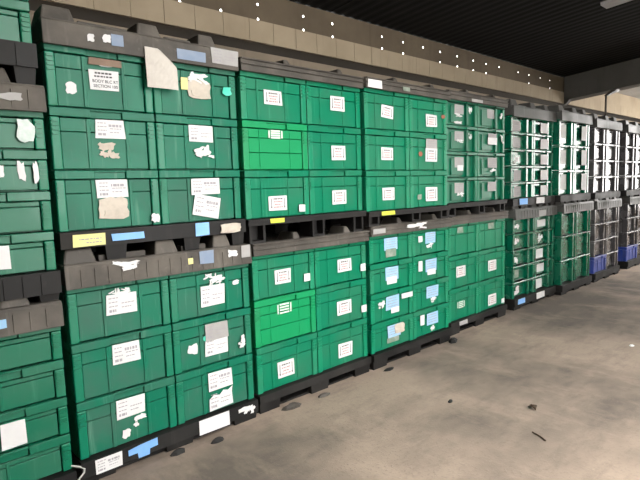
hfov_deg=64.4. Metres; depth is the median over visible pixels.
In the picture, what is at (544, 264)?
plastic crate
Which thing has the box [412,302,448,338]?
plastic crate
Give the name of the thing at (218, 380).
print
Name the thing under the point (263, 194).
plastic crate
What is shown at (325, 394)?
fragment
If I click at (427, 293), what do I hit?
plastic crate
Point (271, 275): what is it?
plastic crate
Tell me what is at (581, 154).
plastic crate
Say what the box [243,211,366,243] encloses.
pallet
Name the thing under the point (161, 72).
paper sheet
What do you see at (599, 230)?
plastic crate
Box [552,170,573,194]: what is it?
plastic crate
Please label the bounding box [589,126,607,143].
plastic crate
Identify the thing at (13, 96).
lid
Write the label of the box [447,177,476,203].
plastic crate
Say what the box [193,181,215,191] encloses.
print
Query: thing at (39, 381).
plastic crate
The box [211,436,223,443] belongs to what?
fragment
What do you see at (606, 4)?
strip light
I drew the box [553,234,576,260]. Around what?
plastic crate
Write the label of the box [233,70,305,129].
plastic crate
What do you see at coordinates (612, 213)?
plastic crate
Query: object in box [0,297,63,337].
lid
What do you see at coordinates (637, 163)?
plastic crate
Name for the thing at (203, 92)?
plastic crate
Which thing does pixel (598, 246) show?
plastic crate
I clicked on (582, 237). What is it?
plastic crate
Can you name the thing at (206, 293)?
print
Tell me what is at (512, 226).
plastic crate
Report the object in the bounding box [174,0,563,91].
trim
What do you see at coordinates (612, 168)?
plastic crate
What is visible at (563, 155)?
plastic crate
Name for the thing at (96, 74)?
print
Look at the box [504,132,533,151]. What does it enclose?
plastic crate
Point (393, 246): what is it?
plastic crate
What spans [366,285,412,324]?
plastic crate
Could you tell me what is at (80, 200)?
plastic crate
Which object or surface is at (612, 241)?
plastic crate
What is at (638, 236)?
plastic crate
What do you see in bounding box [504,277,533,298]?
plastic crate
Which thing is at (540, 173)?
plastic crate
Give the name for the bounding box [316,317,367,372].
plastic crate
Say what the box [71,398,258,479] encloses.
pallet
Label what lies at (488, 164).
plastic crate
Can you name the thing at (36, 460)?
plastic crate
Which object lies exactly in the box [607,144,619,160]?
plastic crate
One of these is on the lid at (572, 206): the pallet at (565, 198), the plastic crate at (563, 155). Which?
the pallet at (565, 198)
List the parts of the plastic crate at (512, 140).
corner post, drop door, corner post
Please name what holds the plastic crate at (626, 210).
on the plastic crate at (630, 223)
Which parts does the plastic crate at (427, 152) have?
corner post, drop door, corner post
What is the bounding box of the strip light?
[600,0,631,8]
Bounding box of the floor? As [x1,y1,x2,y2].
[77,264,639,479]
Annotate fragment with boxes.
[170,448,184,456]
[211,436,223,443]
[281,402,300,410]
[318,392,329,397]
[448,337,457,343]
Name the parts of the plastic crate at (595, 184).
corner post, drop door, corner post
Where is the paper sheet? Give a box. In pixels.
[144,46,178,89]
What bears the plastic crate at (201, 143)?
on the plastic crate at (184, 195)
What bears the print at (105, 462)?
attached to the pallet at (102, 464)
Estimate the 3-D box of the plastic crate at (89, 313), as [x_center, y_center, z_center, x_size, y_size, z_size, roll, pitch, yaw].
[-1.372,0.382,3.250,0.602,0.343,0.571,-7,8,-42]
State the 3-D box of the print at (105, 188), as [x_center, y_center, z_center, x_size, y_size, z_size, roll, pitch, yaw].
[-1.228,-0.303,3.002,0.145,0.075,0.001,-7,8,-42]
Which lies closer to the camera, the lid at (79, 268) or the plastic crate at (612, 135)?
the lid at (79, 268)
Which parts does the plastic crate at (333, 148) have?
corner post, drop door, corner post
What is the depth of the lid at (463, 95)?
5.53 m
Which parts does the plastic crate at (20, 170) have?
drop door, corner post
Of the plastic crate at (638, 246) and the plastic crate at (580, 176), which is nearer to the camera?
the plastic crate at (580, 176)
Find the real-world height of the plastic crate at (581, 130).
0.351 m
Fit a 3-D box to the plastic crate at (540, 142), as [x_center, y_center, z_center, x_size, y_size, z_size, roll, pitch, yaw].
[2.838,-1.331,7.074,0.591,0.207,0.568,-7,8,-42]
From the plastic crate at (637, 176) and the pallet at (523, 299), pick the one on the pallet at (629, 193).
the plastic crate at (637, 176)
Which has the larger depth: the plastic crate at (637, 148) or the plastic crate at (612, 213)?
the plastic crate at (637, 148)
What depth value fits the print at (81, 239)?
2.89 m
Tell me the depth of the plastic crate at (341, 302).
4.32 m
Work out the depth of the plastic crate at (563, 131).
7.23 m
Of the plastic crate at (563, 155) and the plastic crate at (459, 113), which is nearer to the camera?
the plastic crate at (459, 113)
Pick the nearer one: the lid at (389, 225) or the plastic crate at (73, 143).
the plastic crate at (73, 143)
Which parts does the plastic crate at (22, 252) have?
drop door, corner post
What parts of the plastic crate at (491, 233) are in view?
corner post, drop door, corner post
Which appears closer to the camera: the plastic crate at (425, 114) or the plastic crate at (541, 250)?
the plastic crate at (425, 114)
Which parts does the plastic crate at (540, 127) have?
drop door, corner post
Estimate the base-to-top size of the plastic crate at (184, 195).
0.345 m
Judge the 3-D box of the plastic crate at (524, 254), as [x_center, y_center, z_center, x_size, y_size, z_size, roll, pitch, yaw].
[2.502,0.205,6.901,0.593,0.211,0.568,-7,8,-42]
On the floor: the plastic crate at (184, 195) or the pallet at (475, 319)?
the pallet at (475, 319)
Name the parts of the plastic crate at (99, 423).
corner post, drop door, corner post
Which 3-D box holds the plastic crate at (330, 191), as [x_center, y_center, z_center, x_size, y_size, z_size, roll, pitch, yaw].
[-0.044,-0.417,4.405,0.598,0.351,0.571,-7,8,-42]
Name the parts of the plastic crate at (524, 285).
corner post, drop door, corner post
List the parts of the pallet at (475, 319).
leg, leg, leg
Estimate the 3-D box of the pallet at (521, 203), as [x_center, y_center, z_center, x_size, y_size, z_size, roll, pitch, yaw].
[2.462,-0.532,7.155,1.206,0.132,1.178,-7,8,-42]
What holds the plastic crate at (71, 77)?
on the plastic crate at (73, 143)
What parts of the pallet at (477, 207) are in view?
leg, leg, leg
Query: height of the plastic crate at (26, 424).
0.213 m
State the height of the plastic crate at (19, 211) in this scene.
0.216 m
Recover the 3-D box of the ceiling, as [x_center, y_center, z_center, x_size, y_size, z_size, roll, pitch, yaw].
[3.340,-2.839,4.150,23.000,0.600,6.880,-7,8,-42]
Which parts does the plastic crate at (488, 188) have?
corner post, drop door, corner post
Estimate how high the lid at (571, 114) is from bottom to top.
0.219 m
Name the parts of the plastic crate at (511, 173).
corner post, drop door, corner post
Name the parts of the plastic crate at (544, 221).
drop door, corner post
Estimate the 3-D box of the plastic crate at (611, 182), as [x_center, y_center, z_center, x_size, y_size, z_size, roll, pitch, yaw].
[4.723,-0.960,8.737,0.550,0.260,0.568,-7,8,-42]
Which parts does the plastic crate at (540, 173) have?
drop door, corner post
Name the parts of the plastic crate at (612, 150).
drop door, corner post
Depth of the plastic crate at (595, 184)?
8.20 m
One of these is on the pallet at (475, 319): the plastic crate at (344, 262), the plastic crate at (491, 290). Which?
the plastic crate at (491, 290)
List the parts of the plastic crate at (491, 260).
corner post, drop door, corner post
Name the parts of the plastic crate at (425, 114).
corner post, drop door, corner post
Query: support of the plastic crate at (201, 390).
on the pallet at (102, 464)
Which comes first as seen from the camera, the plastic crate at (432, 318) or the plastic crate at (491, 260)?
the plastic crate at (432, 318)
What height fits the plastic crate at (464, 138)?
0.274 m
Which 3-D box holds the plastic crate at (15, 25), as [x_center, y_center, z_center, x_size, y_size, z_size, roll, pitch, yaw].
[-1.903,-1.105,2.631,0.600,0.216,0.571,-7,8,-42]
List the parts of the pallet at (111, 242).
leg, leg, leg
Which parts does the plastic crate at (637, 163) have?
drop door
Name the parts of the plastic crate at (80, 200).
corner post, drop door, corner post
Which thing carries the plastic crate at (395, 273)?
on the plastic crate at (394, 302)
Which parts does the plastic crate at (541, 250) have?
drop door, corner post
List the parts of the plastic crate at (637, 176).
drop door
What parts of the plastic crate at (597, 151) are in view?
corner post, drop door, corner post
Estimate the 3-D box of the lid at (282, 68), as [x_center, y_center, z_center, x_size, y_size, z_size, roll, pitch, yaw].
[-0.476,-1.324,4.303,1.224,0.142,1.186,-7,8,-42]
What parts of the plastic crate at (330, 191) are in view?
corner post, drop door, corner post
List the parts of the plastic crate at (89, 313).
corner post, drop door, corner post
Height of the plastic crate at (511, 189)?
0.207 m
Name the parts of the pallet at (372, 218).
leg, leg, leg, leg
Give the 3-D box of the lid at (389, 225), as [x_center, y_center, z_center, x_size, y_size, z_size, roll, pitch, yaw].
[0.521,-0.186,5.286,1.233,0.142,1.190,-7,8,-42]
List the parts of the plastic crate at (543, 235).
drop door, corner post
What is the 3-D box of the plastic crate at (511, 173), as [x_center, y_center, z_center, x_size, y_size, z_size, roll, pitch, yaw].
[2.407,-0.863,6.719,0.591,0.207,0.568,-7,8,-42]
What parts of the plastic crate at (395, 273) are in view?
corner post, drop door, corner post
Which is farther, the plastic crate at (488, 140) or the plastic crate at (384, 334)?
the plastic crate at (488, 140)
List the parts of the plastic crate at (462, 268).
corner post, drop door, corner post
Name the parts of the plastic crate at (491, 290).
corner post, drop door, corner post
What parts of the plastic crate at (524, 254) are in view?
corner post, drop door, corner post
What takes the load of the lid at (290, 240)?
on the plastic crate at (271, 275)
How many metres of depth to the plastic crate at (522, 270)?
6.71 m
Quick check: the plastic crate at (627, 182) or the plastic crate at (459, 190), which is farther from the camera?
the plastic crate at (627, 182)
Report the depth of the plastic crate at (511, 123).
6.45 m
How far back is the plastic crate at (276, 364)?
3.94 m
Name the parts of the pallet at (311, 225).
leg, leg, leg, leg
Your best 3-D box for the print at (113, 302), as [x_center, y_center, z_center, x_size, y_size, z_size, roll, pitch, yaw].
[-1.186,0.371,3.041,0.152,0.067,0.001,-7,8,-42]
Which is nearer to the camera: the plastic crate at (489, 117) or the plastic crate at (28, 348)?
the plastic crate at (28, 348)
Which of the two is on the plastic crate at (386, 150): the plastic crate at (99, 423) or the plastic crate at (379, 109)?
the plastic crate at (379, 109)
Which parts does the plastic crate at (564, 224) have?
corner post, drop door, corner post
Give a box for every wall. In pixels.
[29,10,639,249]
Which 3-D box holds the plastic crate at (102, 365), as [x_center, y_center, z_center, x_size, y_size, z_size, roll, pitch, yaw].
[-1.361,0.723,3.285,0.602,0.343,0.571,-7,8,-42]
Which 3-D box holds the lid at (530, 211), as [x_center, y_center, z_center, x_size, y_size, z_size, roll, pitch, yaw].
[2.526,-0.448,7.234,1.214,0.219,1.181,-7,8,-42]
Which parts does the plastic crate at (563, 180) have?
corner post, drop door, corner post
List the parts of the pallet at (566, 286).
leg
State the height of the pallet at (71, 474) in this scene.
0.140 m
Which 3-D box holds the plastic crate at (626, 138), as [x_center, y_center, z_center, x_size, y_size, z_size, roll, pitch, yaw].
[5.367,-1.810,9.258,0.592,0.258,0.568,-7,8,-42]
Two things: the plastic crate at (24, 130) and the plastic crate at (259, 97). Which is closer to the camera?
the plastic crate at (24, 130)
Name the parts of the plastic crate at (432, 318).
corner post, drop door, corner post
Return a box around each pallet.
[0,39,37,84]
[0,269,61,301]
[38,467,76,479]
[52,218,245,259]
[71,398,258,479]
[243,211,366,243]
[254,356,370,413]
[294,205,450,226]
[367,327,451,369]
[447,199,507,216]
[448,304,506,335]
[485,196,554,208]
[504,285,555,310]
[552,193,590,203]
[553,275,591,294]
[589,265,619,282]
[591,191,619,200]
[617,255,639,268]
[620,189,639,196]
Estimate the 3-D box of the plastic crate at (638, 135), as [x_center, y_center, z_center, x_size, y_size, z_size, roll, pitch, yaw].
[5.812,-1.867,9.656,0.592,0.258,0.568,-7,8,-42]
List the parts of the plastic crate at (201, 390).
corner post, drop door, corner post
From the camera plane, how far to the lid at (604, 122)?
8.16 m
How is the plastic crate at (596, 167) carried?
on the plastic crate at (595, 184)
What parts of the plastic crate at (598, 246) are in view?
corner post, drop door, corner post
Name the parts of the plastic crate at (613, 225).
drop door, corner post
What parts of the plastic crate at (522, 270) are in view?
corner post, drop door, corner post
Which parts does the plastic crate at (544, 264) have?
drop door, corner post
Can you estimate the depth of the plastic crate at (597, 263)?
8.26 m
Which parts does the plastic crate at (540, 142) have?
drop door, corner post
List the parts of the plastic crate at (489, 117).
corner post, corner post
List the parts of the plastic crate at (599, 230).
corner post, drop door, corner post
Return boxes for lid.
[0,67,46,117]
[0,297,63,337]
[31,4,238,71]
[55,234,251,290]
[238,56,363,88]
[250,226,369,256]
[293,214,451,236]
[363,76,450,99]
[390,207,508,224]
[447,89,508,107]
[503,99,556,121]
[505,203,556,219]
[547,105,592,124]
[553,200,593,213]
[586,114,621,130]
[589,197,621,209]
[617,120,639,133]
[619,195,639,204]
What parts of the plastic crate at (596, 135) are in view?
corner post, drop door, corner post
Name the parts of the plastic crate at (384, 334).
corner post, drop door, corner post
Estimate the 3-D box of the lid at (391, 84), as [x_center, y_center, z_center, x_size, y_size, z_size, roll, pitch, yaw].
[0.459,-1.449,5.113,1.239,0.142,1.188,-7,8,-42]
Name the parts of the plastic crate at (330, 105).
corner post, drop door, corner post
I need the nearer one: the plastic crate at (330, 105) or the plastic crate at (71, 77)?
the plastic crate at (71, 77)
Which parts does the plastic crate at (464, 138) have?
corner post, drop door, corner post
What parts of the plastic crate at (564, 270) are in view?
corner post, drop door, corner post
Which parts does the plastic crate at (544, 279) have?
drop door, corner post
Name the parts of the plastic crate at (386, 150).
corner post, drop door, corner post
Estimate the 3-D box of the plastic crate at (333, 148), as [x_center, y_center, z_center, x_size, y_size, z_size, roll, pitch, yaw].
[-0.056,-0.766,4.369,0.598,0.351,0.571,-7,8,-42]
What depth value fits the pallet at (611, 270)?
8.43 m
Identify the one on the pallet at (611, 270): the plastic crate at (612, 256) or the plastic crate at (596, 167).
the plastic crate at (612, 256)
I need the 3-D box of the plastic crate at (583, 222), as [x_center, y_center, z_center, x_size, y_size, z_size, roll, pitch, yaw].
[3.850,-0.311,7.978,0.534,0.354,0.568,-7,8,-42]
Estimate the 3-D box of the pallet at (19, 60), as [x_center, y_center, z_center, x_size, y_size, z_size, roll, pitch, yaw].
[-2.302,-0.882,2.651,1.223,0.206,1.176,-7,8,-42]
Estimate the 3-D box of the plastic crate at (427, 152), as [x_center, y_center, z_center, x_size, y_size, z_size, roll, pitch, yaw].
[0.882,-0.879,5.183,0.606,0.359,0.571,-7,8,-42]
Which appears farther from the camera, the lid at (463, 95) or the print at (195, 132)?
the lid at (463, 95)
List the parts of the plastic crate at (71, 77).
corner post, drop door, corner post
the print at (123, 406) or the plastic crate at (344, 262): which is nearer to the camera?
the print at (123, 406)
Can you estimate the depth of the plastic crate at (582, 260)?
7.93 m
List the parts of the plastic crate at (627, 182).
corner post, drop door, corner post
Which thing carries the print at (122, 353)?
attached to the plastic crate at (102, 365)
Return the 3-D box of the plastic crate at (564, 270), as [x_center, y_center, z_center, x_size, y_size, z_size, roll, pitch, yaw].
[3.470,0.443,7.691,0.534,0.354,0.568,-7,8,-42]
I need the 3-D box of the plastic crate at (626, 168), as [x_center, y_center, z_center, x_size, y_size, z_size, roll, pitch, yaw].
[5.384,-1.299,9.311,0.592,0.258,0.568,-7,8,-42]
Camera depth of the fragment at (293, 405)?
3.85 m
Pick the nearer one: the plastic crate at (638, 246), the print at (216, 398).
the print at (216, 398)
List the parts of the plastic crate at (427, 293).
corner post, drop door, corner post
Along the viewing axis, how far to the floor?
3.67 m
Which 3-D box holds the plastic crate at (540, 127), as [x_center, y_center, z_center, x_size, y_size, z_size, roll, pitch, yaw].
[2.831,-1.537,7.052,0.591,0.207,0.568,-7,8,-42]
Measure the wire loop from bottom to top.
0.174 m
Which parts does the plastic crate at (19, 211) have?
drop door, corner post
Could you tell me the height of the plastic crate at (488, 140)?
0.274 m
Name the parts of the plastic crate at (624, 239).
corner post, drop door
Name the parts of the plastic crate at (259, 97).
corner post, drop door, corner post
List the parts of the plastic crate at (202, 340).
corner post, drop door, corner post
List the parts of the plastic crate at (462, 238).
corner post, drop door, corner post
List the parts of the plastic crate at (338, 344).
corner post, drop door, corner post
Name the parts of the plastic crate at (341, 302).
corner post, drop door, corner post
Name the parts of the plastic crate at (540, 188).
drop door, corner post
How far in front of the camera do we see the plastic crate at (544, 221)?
7.13 m
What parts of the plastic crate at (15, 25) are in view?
drop door, corner post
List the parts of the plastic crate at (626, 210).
corner post, drop door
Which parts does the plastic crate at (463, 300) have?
corner post, drop door, corner post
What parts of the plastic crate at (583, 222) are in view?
corner post, drop door, corner post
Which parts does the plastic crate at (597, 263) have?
corner post, drop door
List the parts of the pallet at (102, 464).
leg, leg, leg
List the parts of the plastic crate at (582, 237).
drop door, corner post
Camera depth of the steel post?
8.98 m
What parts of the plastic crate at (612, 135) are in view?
drop door, corner post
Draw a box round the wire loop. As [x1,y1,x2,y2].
[71,465,84,479]
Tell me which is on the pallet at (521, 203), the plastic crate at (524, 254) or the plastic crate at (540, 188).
the plastic crate at (540, 188)
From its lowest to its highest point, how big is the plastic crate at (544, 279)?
0.211 m
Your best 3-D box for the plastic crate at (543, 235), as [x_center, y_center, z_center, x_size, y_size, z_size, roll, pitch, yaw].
[2.940,-0.060,7.279,0.593,0.211,0.568,-7,8,-42]
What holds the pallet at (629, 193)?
on the lid at (635, 199)
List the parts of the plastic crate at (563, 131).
corner post, drop door, corner post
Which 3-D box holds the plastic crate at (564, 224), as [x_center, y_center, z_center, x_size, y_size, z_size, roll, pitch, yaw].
[3.447,-0.261,7.617,0.534,0.354,0.568,-7,8,-42]
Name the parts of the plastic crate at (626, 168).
corner post, drop door, corner post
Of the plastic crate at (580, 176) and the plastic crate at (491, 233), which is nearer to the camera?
the plastic crate at (491, 233)
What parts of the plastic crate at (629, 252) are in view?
corner post, drop door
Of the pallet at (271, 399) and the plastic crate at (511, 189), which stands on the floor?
the pallet at (271, 399)
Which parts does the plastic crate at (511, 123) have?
corner post, drop door, corner post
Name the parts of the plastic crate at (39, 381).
drop door, corner post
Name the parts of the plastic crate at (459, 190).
drop door, corner post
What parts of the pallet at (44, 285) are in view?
leg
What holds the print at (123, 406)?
attached to the plastic crate at (99, 423)
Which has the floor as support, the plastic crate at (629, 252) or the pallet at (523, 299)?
the pallet at (523, 299)
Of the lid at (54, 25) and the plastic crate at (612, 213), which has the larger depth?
the plastic crate at (612, 213)
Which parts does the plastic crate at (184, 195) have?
corner post, drop door, corner post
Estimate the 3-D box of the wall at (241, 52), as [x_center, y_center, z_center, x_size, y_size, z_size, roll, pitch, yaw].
[1.112,-0.940,6.904,23.000,3.700,0.070,-7,8,-42]
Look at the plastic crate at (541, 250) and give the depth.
7.17 m
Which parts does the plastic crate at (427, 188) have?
corner post, drop door, corner post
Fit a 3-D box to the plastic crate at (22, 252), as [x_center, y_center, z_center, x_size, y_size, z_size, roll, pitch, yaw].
[-1.848,0.069,2.767,0.599,0.216,0.571,-7,8,-42]
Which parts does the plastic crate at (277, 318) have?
corner post, drop door, corner post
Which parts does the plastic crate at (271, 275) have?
corner post, drop door, corner post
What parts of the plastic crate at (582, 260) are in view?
drop door, corner post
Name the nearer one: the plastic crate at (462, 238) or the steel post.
the plastic crate at (462, 238)
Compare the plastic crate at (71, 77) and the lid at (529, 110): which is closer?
the plastic crate at (71, 77)
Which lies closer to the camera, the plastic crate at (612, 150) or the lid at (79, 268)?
the lid at (79, 268)
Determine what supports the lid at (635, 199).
on the plastic crate at (626, 210)
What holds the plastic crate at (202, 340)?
on the plastic crate at (201, 390)
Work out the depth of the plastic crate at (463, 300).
5.73 m
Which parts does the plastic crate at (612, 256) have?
drop door, corner post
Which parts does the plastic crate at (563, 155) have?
corner post, drop door, corner post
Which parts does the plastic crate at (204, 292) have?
corner post, drop door, corner post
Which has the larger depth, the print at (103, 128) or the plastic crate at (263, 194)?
the plastic crate at (263, 194)
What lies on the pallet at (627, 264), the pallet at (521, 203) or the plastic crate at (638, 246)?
the plastic crate at (638, 246)
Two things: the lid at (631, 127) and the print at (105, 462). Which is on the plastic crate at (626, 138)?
the lid at (631, 127)
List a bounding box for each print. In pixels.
[79,237,101,242]
[94,72,111,77]
[97,122,121,135]
[98,455,119,471]
[99,182,123,195]
[108,297,133,307]
[114,345,136,362]
[118,401,141,411]
[191,128,209,136]
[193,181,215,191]
[195,197,217,212]
[202,289,222,298]
[210,372,229,388]
[211,393,229,403]
[271,198,284,207]
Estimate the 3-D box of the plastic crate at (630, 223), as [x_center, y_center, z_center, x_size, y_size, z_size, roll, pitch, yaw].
[5.565,-0.303,9.551,0.592,0.262,0.568,-7,8,-42]
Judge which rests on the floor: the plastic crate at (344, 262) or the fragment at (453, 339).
the fragment at (453, 339)
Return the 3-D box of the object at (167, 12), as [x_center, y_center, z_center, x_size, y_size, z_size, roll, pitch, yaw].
[1.188,-2.354,6.808,23.250,0.217,0.025,-7,8,-42]
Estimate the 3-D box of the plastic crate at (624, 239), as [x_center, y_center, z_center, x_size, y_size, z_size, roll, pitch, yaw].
[5.574,-0.043,9.578,0.592,0.262,0.568,-7,8,-42]
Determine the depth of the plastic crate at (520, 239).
6.66 m
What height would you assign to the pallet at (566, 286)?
0.140 m
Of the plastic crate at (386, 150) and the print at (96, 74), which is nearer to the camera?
the print at (96, 74)
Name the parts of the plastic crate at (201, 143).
corner post, drop door, corner post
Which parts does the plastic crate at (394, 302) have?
corner post, drop door, corner post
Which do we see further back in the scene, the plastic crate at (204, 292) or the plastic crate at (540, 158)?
the plastic crate at (540, 158)
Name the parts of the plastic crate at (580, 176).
drop door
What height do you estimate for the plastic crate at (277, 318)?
0.356 m
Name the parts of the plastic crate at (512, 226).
corner post, drop door, corner post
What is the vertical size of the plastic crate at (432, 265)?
0.275 m
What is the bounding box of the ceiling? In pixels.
[288,0,639,98]
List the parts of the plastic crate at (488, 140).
corner post, drop door, corner post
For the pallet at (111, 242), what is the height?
0.179 m
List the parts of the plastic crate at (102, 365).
corner post, drop door, corner post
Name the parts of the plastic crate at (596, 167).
corner post, drop door, corner post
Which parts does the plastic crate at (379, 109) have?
corner post, drop door, corner post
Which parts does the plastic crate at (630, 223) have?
corner post, drop door, corner post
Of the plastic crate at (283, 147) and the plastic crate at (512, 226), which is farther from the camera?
the plastic crate at (512, 226)
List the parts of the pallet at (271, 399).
leg, leg, leg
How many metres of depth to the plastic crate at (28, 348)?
2.68 m
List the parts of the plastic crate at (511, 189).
corner post, drop door, corner post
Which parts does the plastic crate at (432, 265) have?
corner post, drop door, corner post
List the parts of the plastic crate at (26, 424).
drop door, corner post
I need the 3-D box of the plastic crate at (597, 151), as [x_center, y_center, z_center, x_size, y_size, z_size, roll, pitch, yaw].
[4.293,-1.423,8.312,0.550,0.260,0.568,-7,8,-42]
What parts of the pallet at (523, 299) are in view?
leg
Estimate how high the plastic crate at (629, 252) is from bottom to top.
0.262 m
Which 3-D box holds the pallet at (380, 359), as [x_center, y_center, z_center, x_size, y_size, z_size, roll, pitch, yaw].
[0.554,1.025,5.421,1.229,0.140,1.170,-7,8,-42]
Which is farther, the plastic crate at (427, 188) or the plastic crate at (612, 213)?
the plastic crate at (612, 213)
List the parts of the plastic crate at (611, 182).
drop door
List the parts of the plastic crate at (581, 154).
corner post, drop door, corner post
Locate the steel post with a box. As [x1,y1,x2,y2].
[604,89,619,115]
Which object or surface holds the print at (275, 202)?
attached to the plastic crate at (263, 194)
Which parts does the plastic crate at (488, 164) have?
corner post, drop door, corner post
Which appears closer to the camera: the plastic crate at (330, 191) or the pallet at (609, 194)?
the plastic crate at (330, 191)
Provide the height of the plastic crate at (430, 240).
0.275 m
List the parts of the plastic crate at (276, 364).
corner post, drop door, corner post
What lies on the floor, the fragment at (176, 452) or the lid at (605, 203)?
the fragment at (176, 452)
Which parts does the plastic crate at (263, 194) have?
corner post, drop door, corner post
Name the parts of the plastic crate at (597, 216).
corner post, drop door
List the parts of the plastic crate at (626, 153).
corner post, drop door, corner post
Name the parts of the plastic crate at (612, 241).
drop door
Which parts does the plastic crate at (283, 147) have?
corner post, drop door, corner post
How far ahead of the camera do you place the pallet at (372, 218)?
4.84 m
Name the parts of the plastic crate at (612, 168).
drop door, corner post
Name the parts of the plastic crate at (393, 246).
corner post, drop door, corner post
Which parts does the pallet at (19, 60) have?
leg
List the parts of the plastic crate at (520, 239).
corner post, drop door, corner post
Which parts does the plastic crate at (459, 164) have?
corner post, drop door, corner post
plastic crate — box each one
[0,0,31,42]
[0,110,45,149]
[0,150,48,192]
[0,191,52,233]
[0,230,55,274]
[0,326,62,370]
[0,358,65,411]
[0,396,68,452]
[0,432,71,479]
[35,42,152,120]
[38,170,160,231]
[42,106,156,170]
[59,276,169,344]
[61,324,173,402]
[65,376,176,459]
[151,62,235,124]
[151,170,240,223]
[152,114,238,169]
[166,264,249,322]
[170,307,251,373]
[172,353,253,424]
[230,170,309,219]
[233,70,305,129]
[235,120,307,170]
[247,249,314,300]
[249,289,315,347]
[251,332,317,394]
[303,80,359,132]
[304,125,360,170]
[305,170,361,213]
[312,241,365,287]
[314,278,366,330]
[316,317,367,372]
[347,171,409,211]
[357,88,408,135]
[360,129,408,170]
[365,232,411,264]
[366,257,411,294]
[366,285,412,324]
[367,313,412,353]
[405,132,446,170]
[407,95,446,134]
[409,170,446,207]
[411,227,447,256]
[411,250,447,283]
[411,276,448,311]
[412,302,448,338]
[440,151,476,177]
[444,124,476,151]
[446,99,476,129]
[446,222,478,256]
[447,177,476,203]
[447,251,478,289]
[448,282,478,322]
[467,177,504,200]
[471,166,532,182]
[475,153,504,176]
[476,104,504,129]
[476,128,504,152]
[477,275,504,312]
[478,218,504,250]
[478,246,504,281]
[500,149,533,165]
[503,218,534,234]
[504,115,533,133]
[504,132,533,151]
[504,182,532,198]
[504,231,534,250]
[504,246,534,266]
[504,262,534,282]
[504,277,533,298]
[529,166,552,181]
[530,242,553,261]
[533,119,553,135]
[533,134,553,150]
[533,150,552,165]
[533,181,552,196]
[534,228,553,245]
[534,257,553,276]
[534,271,553,291]
[535,215,553,230]
[549,212,576,236]
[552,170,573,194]
[553,119,574,145]
[553,145,574,170]
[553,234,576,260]
[553,257,575,284]
[574,123,588,146]
[574,146,588,169]
[574,170,588,193]
[575,253,589,279]
[576,210,590,232]
[576,231,590,256]
[588,160,606,176]
[588,176,606,192]
[588,176,618,191]
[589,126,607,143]
[589,143,607,159]
[589,254,606,273]
[590,208,606,224]
[590,223,606,240]
[590,238,606,256]
[604,220,618,237]
[606,160,618,175]
[606,235,618,253]
[606,250,617,268]
[607,129,619,144]
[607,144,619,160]
[607,207,618,221]
[610,161,636,175]
[614,176,635,190]
[616,146,636,160]
[617,244,637,260]
[618,216,637,232]
[618,230,637,246]
[619,131,636,146]
[619,204,638,217]
[621,175,639,188]
[631,161,639,175]
[636,147,639,161]
[637,134,639,146]
[637,228,639,243]
[637,242,639,256]
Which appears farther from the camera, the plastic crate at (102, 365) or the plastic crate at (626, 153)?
the plastic crate at (626, 153)
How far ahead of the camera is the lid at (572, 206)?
7.44 m
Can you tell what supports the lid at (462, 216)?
on the plastic crate at (462, 238)
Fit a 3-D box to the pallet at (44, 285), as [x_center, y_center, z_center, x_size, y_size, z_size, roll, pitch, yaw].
[-2.247,0.269,2.784,1.222,0.159,1.176,-7,8,-42]
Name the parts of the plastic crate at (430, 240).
corner post, drop door, corner post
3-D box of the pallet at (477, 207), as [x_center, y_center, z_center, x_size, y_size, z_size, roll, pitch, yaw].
[1.406,-0.393,6.133,1.226,0.139,1.176,-7,8,-42]
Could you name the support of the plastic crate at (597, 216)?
on the plastic crate at (599, 230)
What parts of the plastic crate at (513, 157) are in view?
corner post, drop door, corner post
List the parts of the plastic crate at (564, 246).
corner post, drop door, corner post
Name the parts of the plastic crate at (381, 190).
corner post, drop door, corner post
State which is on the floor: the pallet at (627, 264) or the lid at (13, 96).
the pallet at (627, 264)
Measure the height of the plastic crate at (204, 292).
0.343 m
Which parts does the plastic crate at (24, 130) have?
drop door, corner post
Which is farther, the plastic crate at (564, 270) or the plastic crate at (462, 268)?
the plastic crate at (564, 270)
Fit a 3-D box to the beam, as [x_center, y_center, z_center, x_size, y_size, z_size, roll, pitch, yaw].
[7.194,-3.031,7.572,0.300,1.083,6.800,-7,8,-42]
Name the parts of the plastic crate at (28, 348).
corner post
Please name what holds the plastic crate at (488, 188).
on the pallet at (477, 207)
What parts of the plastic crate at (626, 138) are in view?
corner post, drop door, corner post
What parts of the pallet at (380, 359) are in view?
leg, leg, leg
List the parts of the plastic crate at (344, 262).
corner post, drop door, corner post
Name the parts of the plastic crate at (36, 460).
drop door, corner post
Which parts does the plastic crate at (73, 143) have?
corner post, drop door, corner post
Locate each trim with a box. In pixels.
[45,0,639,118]
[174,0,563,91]
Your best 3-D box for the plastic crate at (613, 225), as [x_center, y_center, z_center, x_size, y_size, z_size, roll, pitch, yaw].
[4.781,-0.202,8.823,0.542,0.263,0.568,-7,8,-42]
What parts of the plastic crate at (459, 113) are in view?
corner post, drop door, corner post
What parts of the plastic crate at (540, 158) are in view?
drop door, corner post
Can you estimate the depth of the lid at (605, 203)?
8.30 m
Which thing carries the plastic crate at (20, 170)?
on the plastic crate at (19, 211)
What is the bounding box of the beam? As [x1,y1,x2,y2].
[564,58,639,104]
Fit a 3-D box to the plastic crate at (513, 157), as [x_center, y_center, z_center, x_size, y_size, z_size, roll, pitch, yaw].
[2.400,-1.069,6.697,0.591,0.207,0.568,-7,8,-42]
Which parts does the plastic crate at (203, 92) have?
corner post, drop door, corner post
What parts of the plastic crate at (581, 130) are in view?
drop door, corner post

